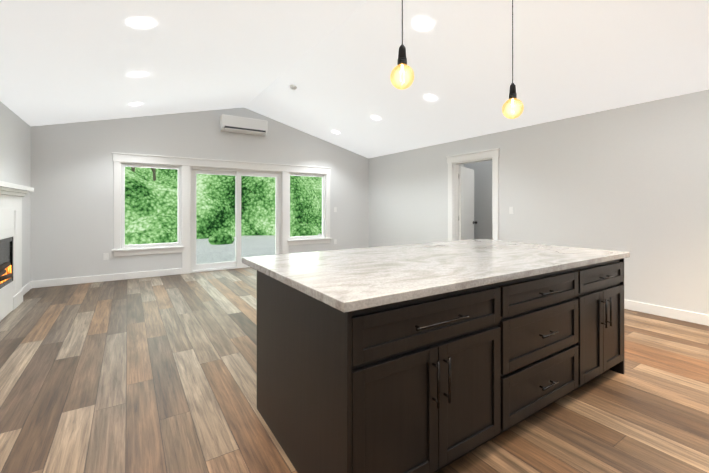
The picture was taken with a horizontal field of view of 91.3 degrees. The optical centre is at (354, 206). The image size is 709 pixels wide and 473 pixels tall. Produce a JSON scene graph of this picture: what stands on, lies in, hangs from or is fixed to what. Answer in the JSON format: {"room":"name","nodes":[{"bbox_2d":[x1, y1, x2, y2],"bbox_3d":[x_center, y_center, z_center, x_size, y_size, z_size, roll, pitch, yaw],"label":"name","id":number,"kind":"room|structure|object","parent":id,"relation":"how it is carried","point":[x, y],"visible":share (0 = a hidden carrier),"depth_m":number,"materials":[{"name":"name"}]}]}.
{"room":"living room","nodes":[
{"label":"living room","id":0,"kind":"room"},
{"bbox_2d":[0,101,30,286],"bbox_3d":[-2.303,0.005,1.079,0.150,2.513,10.182,0,0,-33],"label":"wall","id":1,"kind":"structure","parent":0,"point":[15,148],"depth_m":4.86,"materials":[{"name":"paint"}]},
{"bbox_2d":[22,281,31,294],"bbox_3d":[-4.738,1.212,4.956,0.016,0.115,0.940,0,0,-33],"label":"baseboard","id":2,"kind":"structure","parent":1,"relation":"attached to","point":[28,286],"depth_m":5.15,"materials":[{"name":"white wood"}]},
{"bbox_2d":[31,107,368,280],"bbox_3d":[-2.373,-0.408,7.205,6.733,3.364,0.150,0,0,-33],"label":"wall","id":3,"kind":"structure","parent":0,"point":[72,201],"depth_m":6.03,"materials":[{"name":"paint"}]},
{"bbox_2d":[103,253,107,259],"bbox_3d":[-4.228,0.851,5.896,0.072,0.116,0.008,0,0,-33],"label":"electrical outlet","id":4,"kind":"object","parent":3,"relation":"attached to","point":[105,256],"visible":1,"depth_m":5.89,"materials":[{"name":"white plastic"}]},
{"bbox_2d":[32,268,181,287],"bbox_3d":[-4.135,1.214,5.952,2.115,0.115,0.016,0,0,-33],"label":"baseboard","id":5,"kind":"structure","parent":3,"relation":"attached to","point":[154,273],"depth_m":5.87,"materials":[{"name":"white wood"}]},
{"bbox_2d":[112,152,331,273],"bbox_3d":[-2.386,0.174,7.156,4.300,2.200,0.205,0,0,-33],"label":"window","id":6,"kind":"structure","parent":3,"relation":"in","point":[187,164],"depth_m":6.76,"materials":[{"name":"white wood"}]},
{"bbox_2d":[220,114,267,135],"bbox_3d":[-2.245,-1.651,7.072,0.920,0.304,0.218,0,0,-33],"label":"mini-split air conditioner","id":7,"kind":"object","parent":3,"relation":"attached to","point":[238,124],"visible":0.98,"depth_m":6.97,"materials":[{"name":"white plastic"}]},
{"bbox_2d":[0,267,708,472],"bbox_3d":[0.411,1.290,2.940,6.733,0.050,10.332,0,0,-33],"label":"floor","id":8,"kind":"structure","parent":0,"point":[157,374],"depth_m":2.31,"materials":[{"name":"brown wood"}]},
{"bbox_2d":[0,181,33,320],"bbox_3d":[-3.901,0.505,3.837,0.188,1.525,2.010,0,0,-33],"label":"fireplace","id":9,"kind":"object","parent":8,"relation":"on","point":[11,290],"visible":1,"depth_m":4.15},
{"bbox_2d":[257,255,629,472],"bbox_3d":[0.725,0.823,2.381,2.470,0.882,1.110,0,0,-33],"label":"kitchen island","id":10,"kind":"object","parent":8,"relation":"on","point":[433,357],"depth_m":1.64,"materials":[{"name":"wood"}]},
{"bbox_2d":[242,239,629,314],"bbox_3d":[0.658,0.364,2.484,2.530,0.038,1.330,0,0,-33],"label":"island countertop","id":11,"kind":"structure","parent":10,"relation":"on","point":[342,280],"depth_m":1.99,"materials":[{"name":"white stone"}]},
{"bbox_2d":[0,0,708,157],"bbox_3d":[0.411,-1.716,2.946,7.033,1.091,10.332,0,0,-33],"label":"ceiling","id":12,"kind":"structure","parent":0,"point":[572,58],"depth_m":3.90,"materials":[{"name":"paint"}]},
{"bbox_2d":[129,102,141,105],"bbox_3d":[-3.375,-1.572,5.350,0.272,0.068,0.280,0,0,-33],"label":"recessed light","id":13,"kind":"object","parent":12,"relation":"in","point":[135,104],"visible":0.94,"depth_m":5.33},
{"bbox_2d":[129,72,145,76],"bbox_3d":[-2.593,-1.574,4.153,0.272,0.068,0.280,0,0,-33],"label":"recessed light","id":14,"kind":"object","parent":12,"relation":"in","point":[137,74],"visible":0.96,"depth_m":4.14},
{"bbox_2d":[130,18,152,27],"bbox_3d":[-1.833,-1.577,2.990,0.272,0.068,0.280,0,0,-33],"label":"recessed light","id":15,"kind":"object","parent":12,"relation":"in","point":[141,22],"visible":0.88,"depth_m":2.98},
{"bbox_2d":[289,85,296,89],"bbox_3d":[-1.013,-1.967,5.736,0.126,0.064,0.130,0,0,-33],"label":"smoke detector","id":16,"kind":"object","parent":12,"relation":"attached to","point":[293,87],"visible":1,"depth_m":5.71,"materials":[{"name":"white plastic"}]},
{"bbox_2d":[371,115,380,119],"bbox_3d":[0.382,-1.597,6.264,0.271,0.070,0.280,0,0,-33],"label":"recessed light","id":17,"kind":"object","parent":12,"relation":"in","point":[374,117],"visible":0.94,"depth_m":6.25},
{"bbox_2d":[390,0,413,89],"bbox_3d":[0.284,-1.307,2.067,0.144,1.215,0.144,0,0,-33],"label":"pendant light","id":18,"kind":"object","parent":12,"relation":"hanging from","point":[402,75],"visible":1,"depth_m":2.06,"materials":[{"name":"yellow glass"}]},
{"bbox_2d":[414,18,430,29],"bbox_3d":[0.710,-1.903,3.624,0.271,0.070,0.280,0,0,-33],"label":"recessed light","id":19,"kind":"object","parent":12,"relation":"in","point":[422,23],"visible":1,"depth_m":3.62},
{"bbox_2d":[425,95,436,100],"bbox_3d":[1.126,-1.599,5.126,0.271,0.070,0.280,0,0,-33],"label":"recessed light","id":20,"kind":"object","parent":12,"relation":"in","point":[430,97],"visible":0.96,"depth_m":5.12,"materials":[{"name":"white"}]},
{"bbox_2d":[502,0,523,118],"bbox_3d":[1.222,-1.312,2.679,0.156,1.271,0.156,0,0,-33],"label":"pendant light","id":21,"kind":"object","parent":12,"relation":"hanging from","point":[513,107],"visible":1,"depth_m":2.68,"materials":[{"name":"yellow glass"}]},
{"bbox_2d":[464,160,491,239],"bbox_3d":[3.560,0.054,7.250,0.150,2.440,3.300,0,0,-33],"label":"wall","id":22,"kind":"structure","parent":0,"point":[483,197],"depth_m":8.03,"materials":[{"name":"paint"}]},
{"bbox_2d":[369,89,708,314],"bbox_3d":[3.208,0.013,4.680,0.150,2.513,10.182,0,0,-33],"label":"wall","id":23,"kind":"structure","parent":0,"point":[633,180],"depth_m":4.52,"materials":[{"name":"paint"}]},
{"bbox_2d":[459,166,476,239],"bbox_3d":[2.242,0.245,6.993,0.770,2.033,0.364,0,0,-33],"label":"hall door","id":24,"kind":"structure","parent":23,"relation":"in","point":[466,204],"depth_m":6.88,"materials":[{"name":"white wood"}]},
{"bbox_2d":[446,148,499,240],"bbox_3d":[2.162,0.152,6.265,0.208,2.240,1.140,0,0,-33],"label":"door frame","id":25,"kind":"structure","parent":23,"relation":"attached to","point":[453,201],"depth_m":6.42,"materials":[{"name":"white wood"}]},
{"bbox_2d":[624,299,708,325],"bbox_3d":[4.109,1.208,3.145,0.016,0.115,6.270,0,0,-33],"label":"baseboard","id":26,"kind":"structure","parent":23,"relation":"attached to","point":[687,316],"depth_m":3.95,"materials":[{"name":"white wood"}]},
{"label":"outside","id":27,"kind":"structure","parent":0,"visible":0},
{"bbox_2d":[196,234,321,263],"bbox_3d":[-8.929,1.465,22.489,70.000,0.080,32.618,0,0,-33],"label":"ground","id":28,"kind":"structure","parent":27,"point":[256,247],"depth_m":11.30,"materials":[{"name":"grey concrete"}]},
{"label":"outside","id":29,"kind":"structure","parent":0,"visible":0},
{"bbox_2d":[125,167,321,244],"bbox_3d":[-7.588,-5.736,16.794,48.864,17.942,17.108,0,0,-33],"label":"trees","id":30,"kind":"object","parent":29,"point":[211,221],"depth_m":15.89,"materials":[{"name":"green plant"}]}
]}

